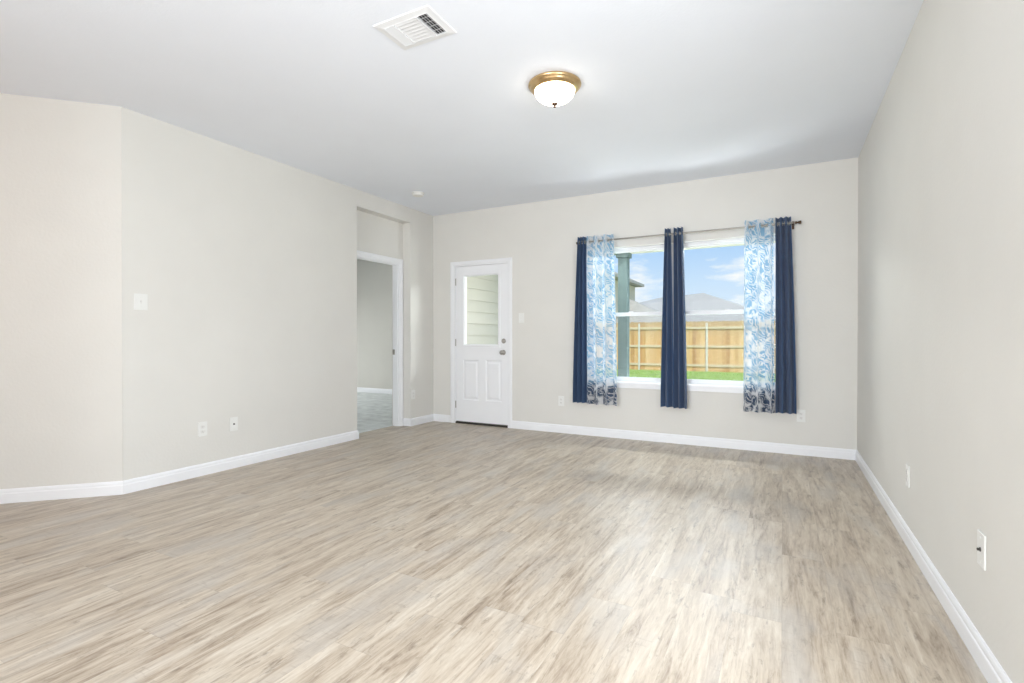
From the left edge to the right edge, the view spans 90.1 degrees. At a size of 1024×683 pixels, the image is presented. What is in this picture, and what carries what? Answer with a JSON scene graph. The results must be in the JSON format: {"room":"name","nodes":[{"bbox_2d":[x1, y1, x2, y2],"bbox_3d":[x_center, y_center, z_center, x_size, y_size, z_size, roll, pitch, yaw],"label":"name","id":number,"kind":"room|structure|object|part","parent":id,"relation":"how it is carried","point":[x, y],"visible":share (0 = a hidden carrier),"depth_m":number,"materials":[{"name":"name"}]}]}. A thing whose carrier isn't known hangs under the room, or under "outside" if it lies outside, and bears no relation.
{"room":"empty living room","nodes":[
{"label":"empty living room","id":0,"kind":"room"},
{"bbox_2d":[0,93,122,488],"bbox_3d":[-3.911,-0.236,3.396,2.331,2.840,0.255,0,0,-17],"label":"wall","id":1,"kind":"structure","parent":0,"point":[61,423],"depth_m":3.51,"materials":[{"name":"paint"}]},
{"bbox_2d":[0,481,122,503],"bbox_3d":[-3.814,1.037,3.292,2.223,0.095,0.014,0,0,-17],"label":"baseboard","id":2,"kind":"structure","parent":1,"relation":"attached to","point":[56,492],"depth_m":3.51,"materials":[{"name":"paint"}]},
{"bbox_2d":[121,107,497,480],"bbox_3d":[-1.444,-0.254,6.357,0.260,2.840,6.074,0,0,28],"label":"wall","id":3,"kind":"structure","parent":0,"point":[245,262],"depth_m":4.42,"materials":[{"name":"paint"}]},
{"bbox_2d":[134,293,147,309],"bbox_3d":[-2.697,-0.288,3.717,0.016,0.118,0.090,0,0,28],"label":"light switch","id":4,"kind":"object","parent":3,"relation":"attached to","point":[140,300],"visible":1,"depth_m":3.71,"materials":[{"name":"white plastic"}]},
{"bbox_2d":[198,421,206,436],"bbox_3d":[-2.492,0.706,4.118,0.009,0.116,0.072,0,0,28],"label":"wall outlet","id":5,"kind":"object","parent":3,"relation":"attached to","point":[202,426],"visible":1,"depth_m":4.11,"materials":[{"name":"white plastic"}]},
{"bbox_2d":[230,417,237,430],"bbox_3d":[-2.365,0.702,4.350,0.015,0.116,0.072,0,0,28],"label":"cable jack","id":6,"kind":"object","parent":3,"relation":"attached to","point":[233,420],"visible":1,"depth_m":4.35,"materials":[{"name":"white plastic"}]},
{"bbox_2d":[123,430,358,493],"bbox_3d":[-2.223,1.029,4.622,0.014,0.095,2.279,0,0,28],"label":"baseboard","id":7,"kind":"structure","parent":3,"relation":"attached to","point":[163,478],"depth_m":4.30,"materials":[{"name":"paint"}]},
{"bbox_2d":[403,418,410,425],"bbox_3d":[-1.319,1.018,6.442,0.120,0.095,0.014,0,0,28],"label":"baseboard","id":8,"kind":"structure","parent":3,"relation":"attached to","point":[406,421],"depth_m":6.44,"materials":[{"name":"paint"}]},
{"bbox_2d":[411,390,414,399],"bbox_3d":[-1.249,0.673,6.464,0.009,0.116,0.072,0,0,28],"label":"wall outlet","id":9,"kind":"object","parent":3,"relation":"attached to","point":[412,391],"visible":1,"depth_m":6.45,"materials":[{"name":"white plastic"}]},
{"bbox_2d":[411,414,433,425],"bbox_3d":[-1.160,1.017,6.628,0.014,0.095,0.490,0,0,28],"label":"baseboard","id":10,"kind":"structure","parent":3,"relation":"attached to","point":[427,418],"depth_m":6.62,"materials":[{"name":"paint"}]},
{"bbox_2d":[357,259,391,388],"bbox_3d":[-2.197,-0.276,10.114,5.048,2.840,0.140,0,0,28],"label":"wall","id":11,"kind":"structure","parent":0,"point":[374,279],"depth_m":10.35,"materials":[{"name":"paint"}]},
{"bbox_2d":[357,387,391,393],"bbox_3d":[-2.268,0.996,10.072,4.668,0.095,0.014,0,0,28],"label":"baseboard","id":12,"kind":"structure","parent":11,"relation":"attached to","point":[359,389],"depth_m":10.34,"materials":[{"name":"paint"}]},
{"bbox_2d":[357,392,392,432],"bbox_3d":[-3.569,1.107,7.640,4.746,0.104,5.750,0,0,28],"label":"carpet","id":13,"kind":"object","parent":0,"point":[374,410],"depth_m":7.70,"materials":[{"name":"grey carpet"}]},
{"bbox_2d":[357,210,402,424],"bbox_3d":[-1.653,-0.160,6.104,0.127,2.656,0.913,0,0,28],"label":"wall","id":14,"kind":"structure","parent":0,"point":[378,235],"depth_m":6.13,"materials":[{"name":"paint"}]},
{"bbox_2d":[357,250,402,425],"bbox_3d":[-1.645,0.018,6.103,0.144,2.099,0.897,0,0,28],"label":"trim","id":15,"kind":"structure","parent":14,"relation":"attached to","point":[397,264],"depth_m":6.42,"materials":[{"name":"paint"}]},
{"bbox_2d":[0,0,923,215],"bbox_3d":[-2.220,-1.719,0.607,7.398,0.160,12.413,0,0,28],"label":"ceiling","id":16,"kind":"structure","parent":0,"point":[670,91],"depth_m":3.22,"materials":[{"name":"paint"}]},
{"bbox_2d":[373,5,456,49],"bbox_3d":[-0.511,-1.645,2.700,0.356,0.012,0.254,0,0,28],"label":"ceiling vent","id":17,"kind":"object","parent":16,"relation":"in","point":[422,25],"visible":1,"depth_m":2.69,"materials":[{"name":"metal"}]},
{"bbox_2d":[412,191,423,196],"bbox_3d":[-1.056,-1.651,5.744,0.142,0.038,0.142,0,0,28],"label":"smoke detector","id":18,"kind":"object","parent":16,"relation":"attached to","point":[414,193],"visible":1,"depth_m":5.70,"materials":[{"name":"white plastic"}]},
{"bbox_2d":[528,71,580,107],"bbox_3d":[0.274,-1.579,3.285,0.340,0.153,0.340,0,0,28],"label":"ceiling lamp","id":19,"kind":"object","parent":16,"relation":"attached to","point":[551,88],"visible":1,"depth_m":3.20,"materials":[{"name":"white glass"}]},
{"bbox_3d":[0.274,-1.570,3.285,0.258,0.080,0.258,0,0,28],"label":"lamp shade","id":20,"kind":"part","parent":19,"relation":"part of","materials":[{"name":"white glass"}]},
{"bbox_2d":[0,421,987,682],"bbox_3d":[-2.453,1.150,0.827,6.398,0.100,12.153,0,0,28],"label":"floor","id":21,"kind":"structure","parent":0,"point":[434,551],"depth_m":2.40,"materials":[{"name":"plastic"}]},
{"bbox_2d":[433,157,857,449],"bbox_3d":[1.093,-0.250,5.794,5.010,2.840,0.160,0,0,28],"label":"wall","id":22,"kind":"structure","parent":0,"point":[540,238],"depth_m":5.38,"materials":[{"name":"paint"}]},
{"bbox_2d":[434,414,449,422],"bbox_3d":[-0.935,1.016,6.778,0.272,0.095,0.014,0,0,28],"label":"baseboard","id":23,"kind":"structure","parent":22,"relation":"attached to","point":[437,417],"depth_m":6.77,"materials":[{"name":"paint"}]},
{"bbox_2d":[450,257,511,427],"bbox_3d":[-0.404,0.016,6.489,0.910,2.099,0.017,0,0,28],"label":"trim","id":24,"kind":"structure","parent":22,"relation":"attached to","point":[499,260],"depth_m":6.53,"materials":[{"name":"paint"}]},
{"bbox_2d":[455,262,507,427],"bbox_3d":[-0.371,0.040,6.537,0.805,2.050,0.216,0,0,28],"label":"door","id":25,"kind":"structure","parent":22,"relation":"in","point":[481,370],"depth_m":6.51,"materials":[{"name":"paint"}]},
{"bbox_3d":[-0.520,0.496,6.601,0.240,0.518,0.044,0,0,28],"label":"panel","id":26,"kind":"part","parent":25,"relation":"part of","materials":[{"name":"paint"}]},
{"bbox_3d":[-0.387,-0.401,6.520,0.564,0.947,0.054,0,0,28],"label":"lite frame","id":27,"kind":"part","parent":25,"relation":"part of","materials":[{"name":"paint"}]},
{"bbox_3d":[-0.220,0.497,6.442,0.233,0.518,0.044,0,0,28],"label":"panel","id":28,"kind":"part","parent":25,"relation":"part of","materials":[{"name":"paint"}]},
{"bbox_2d":[519,313,523,322],"bbox_3d":[0.112,-0.286,6.214,0.072,0.118,0.016,0,0,28],"label":"light switch","id":29,"kind":"object","parent":22,"relation":"attached to","point":[521,315],"visible":1,"depth_m":6.21,"materials":[{"name":"white plastic"}]},
{"bbox_2d":[558,396,563,405],"bbox_3d":[0.575,0.697,5.979,0.072,0.116,0.009,0,0,28],"label":"wall outlet","id":30,"kind":"object","parent":22,"relation":"attached to","point":[560,398],"visible":1,"depth_m":5.98,"materials":[{"name":"white plastic"}]},
{"bbox_2d":[614,244,673,382],"bbox_3d":[1.330,-0.300,5.697,0.956,1.490,0.070,0,0,28],"label":"window","id":31,"kind":"structure","parent":22,"relation":"in","point":[652,247],"depth_m":5.60,"materials":[{"name":"plastic"}]},
{"bbox_3d":[1.324,0.042,5.687,0.884,0.734,0.024,0,0,28],"label":"sash","id":32,"kind":"part","parent":31,"relation":"part of","materials":[{"name":"plastic"}]},
{"bbox_3d":[1.337,-0.647,5.707,0.884,0.724,0.022,0,0,28],"label":"sash","id":33,"kind":"part","parent":31,"relation":"part of","materials":[{"name":"glass"}]},
{"bbox_2d":[617,381,742,392],"bbox_3d":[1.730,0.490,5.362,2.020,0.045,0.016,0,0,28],"label":"trim","id":34,"kind":"structure","parent":22,"relation":"attached to","point":[702,389],"depth_m":5.27,"materials":[{"name":"paint"}]},
{"bbox_2d":[511,420,855,459],"bbox_3d":[1.560,1.024,5.456,3.540,0.095,0.014,0,0,28],"label":"baseboard","id":35,"kind":"structure","parent":22,"relation":"attached to","point":[816,451],"depth_m":5.27,"materials":[{"name":"paint"}]},
{"bbox_2d":[576,220,800,243],"bbox_3d":[1.726,-1.107,5.306,2.223,0.075,0.101,0,0,28],"label":"curtain rod","id":36,"kind":"object","parent":22,"relation":"attached to","point":[792,222],"visible":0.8,"depth_m":5.17,"materials":[{"name":"metal"}]},
{"bbox_2d":[573,237,586,402],"bbox_3d":[0.776,-0.243,5.774,0.169,1.865,0.112,0,0,28],"label":"curtain","id":37,"kind":"object","parent":36,"relation":"hanging from","point":[580,324],"visible":1,"depth_m":5.76,"materials":[{"name":"fabric"}]},
{"bbox_2d":[587,234,616,405],"bbox_3d":[0.998,-0.238,5.656,0.352,1.873,0.101,0,0,28],"label":"sheer curtain","id":38,"kind":"object","parent":36,"relation":"hanging from","point":[601,303],"visible":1,"depth_m":5.65,"materials":[{"name":"fabric"}]},
{"bbox_2d":[660,228,673,406],"bbox_3d":[1.623,-0.246,5.327,0.135,1.853,0.102,0,0,28],"label":"curtain","id":39,"kind":"object","parent":36,"relation":"hanging from","point":[667,356],"visible":1,"depth_m":5.32,"materials":[{"name":"fabric"}]},
{"bbox_2d":[673,227,686,408],"bbox_3d":[1.737,-0.243,5.266,0.137,1.859,0.112,0,0,28],"label":"curtain","id":40,"kind":"object","parent":36,"relation":"hanging from","point":[680,360],"visible":1,"depth_m":5.26,"materials":[{"name":"fabric"}]},
{"bbox_2d":[743,218,774,412],"bbox_3d":[2.380,-0.245,4.923,0.273,1.850,0.110,0,0,28],"label":"sheer curtain","id":41,"kind":"object","parent":36,"relation":"hanging from","point":[759,363],"visible":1,"depth_m":4.92,"materials":[{"name":"fabric"}]},
{"bbox_2d":[775,217,796,413],"bbox_3d":[2.581,-0.247,4.817,0.183,1.845,0.118,0,0,28],"label":"curtain","id":42,"kind":"object","parent":36,"relation":"hanging from","point":[785,353],"visible":1,"depth_m":4.81,"materials":[{"name":"fabric"}]},
{"bbox_2d":[614,241,774,254],"bbox_3d":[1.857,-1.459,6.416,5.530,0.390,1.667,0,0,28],"label":"trim","id":43,"kind":"structure","parent":22,"relation":"attached to","point":[773,241],"depth_m":6.93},
{"bbox_2d":[684,235,774,385],"bbox_3d":[2.216,-0.297,5.228,1.000,1.490,0.070,0,0,28],"label":"window","id":44,"kind":"structure","parent":22,"relation":"in","point":[735,240],"depth_m":5.26,"materials":[{"name":"plastic"}]},
{"bbox_3d":[2.222,-0.644,5.238,0.928,0.724,0.022,0,0,28],"label":"sash","id":45,"kind":"part","parent":44,"relation":"part of","materials":[{"name":"glass"}]},
{"bbox_3d":[2.209,0.045,5.218,0.928,0.734,0.024,0,0,28],"label":"sash","id":46,"kind":"part","parent":44,"relation":"part of","materials":[{"name":"plastic"}]},
{"bbox_2d":[797,410,804,421],"bbox_3d":[2.734,0.704,4.835,0.072,0.116,0.009,0,0,28],"label":"wall outlet","id":47,"kind":"object","parent":22,"relation":"attached to","point":[800,413],"visible":0.98,"depth_m":4.83,"materials":[{"name":"white plastic"}]},
{"bbox_2d":[857,0,1023,682],"bbox_3d":[0.340,-0.211,-0.808,0.160,2.840,12.213,0,0,28],"label":"wall","id":48,"kind":"structure","parent":0,"point":[940,342],"depth_m":2.03,"materials":[{"name":"paint"}]},
{"bbox_2d":[906,464,909,487],"bbox_3d":[2.123,0.720,2.744,0.009,0.116,0.072,0,0,28],"label":"wall outlet","id":49,"kind":"object","parent":48,"relation":"attached to","point":[907,465],"visible":1,"depth_m":2.73,"materials":[{"name":"white plastic"}]},
{"bbox_2d":[855,450,1011,682],"bbox_3d":[0.301,1.061,-0.689,0.014,0.095,12.053,0,0,28],"label":"baseboard","id":50,"kind":"structure","parent":48,"relation":"attached to","point":[991,669],"depth_m":2.09,"materials":[{"name":"paint"}]},
{"bbox_2d":[977,529,985,570],"bbox_3d":[1.581,0.702,1.727,0.015,0.116,0.072,0,0,28],"label":"cable jack","id":51,"kind":"object","parent":48,"relation":"attached to","point":[981,538],"visible":1,"depth_m":1.72,"materials":[{"name":"white plastic"}]},
{"label":"outside","id":52,"kind":"structure","parent":0,"visible":0},
{"bbox_2d":[617,354,743,380],"bbox_3d":[12.670,1.065,39.947,75.000,0.200,67.550,0,0,28],"label":"lawn","id":53,"kind":"structure","parent":52,"point":[652,374],"depth_m":16.61,"materials":[{"name":"green plant"}]},
{"bbox_2d":[615,272,688,322],"bbox_3d":[6.432,-2.504,34.772,11.000,7.000,9.700,0,0,28],"label":"house","id":54,"kind":"structure","parent":53,"relation":"on","point":[635,306],"depth_m":33.89,"materials":[{"name":"grey"}]},
{"bbox_2d":[616,320,774,372],"bbox_3d":[5.921,0.219,19.045,17.236,1.942,0.136,0,0,28],"label":"wooden fence","id":55,"kind":"object","parent":53,"relation":"on","point":[645,339],"visible":0.16,"depth_m":18.61,"materials":[{"name":"brown wood"}]},
{"bbox_3d":[4.865,0.250,19.569,0.072,1.875,0.072,0,0,28],"label":"post","id":56,"kind":"part","parent":55,"relation":"part of","materials":[{"name":"wood"}]},
{"bbox_3d":[5.785,0.865,19.150,16.900,0.086,0.038,0,0,28],"label":"rail","id":57,"kind":"part","parent":55,"relation":"part of","materials":[{"name":"brown wood"}]},
{"bbox_3d":[5.785,-0.500,19.142,16.900,0.086,0.038,0,0,28],"label":"rail","id":58,"kind":"part","parent":55,"relation":"part of","materials":[{"name":"brown wood"}]},
{"bbox_3d":[5.785,0.175,19.146,16.900,0.086,0.038,0,0,28],"label":"rail","id":59,"kind":"part","parent":55,"relation":"part of","materials":[{"name":"brown wood"}]},
{"bbox_3d":[7.021,0.256,18.426,0.072,1.875,0.072,0,0,28],"label":"post","id":60,"kind":"part","parent":55,"relation":"part of","materials":[{"name":"wood"}]},
{"bbox_2d":[640,293,774,353],"bbox_3d":[14.891,-1.704,47.327,19.000,5.250,13.600,0,0,28],"label":"house","id":61,"kind":"structure","parent":53,"relation":"on","point":[701,301],"depth_m":42.24,"materials":[{"name":"grey"}]},
{"bbox_3d":[1.785,1.165,6.510,5.330,0.120,1.737,0,0,28],"label":"floor","id":62,"kind":"structure","parent":53,"relation":"on","visible":0},
{"bbox_2d":[616,253,631,376],"bbox_3d":[1.607,-0.085,7.353,0.184,2.370,0.184,0,0,28],"label":"porch post","id":63,"kind":"object","parent":62,"relation":"on","point":[623,258],"visible":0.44,"depth_m":7.29,"materials":[{"name":"paint"}]}
]}

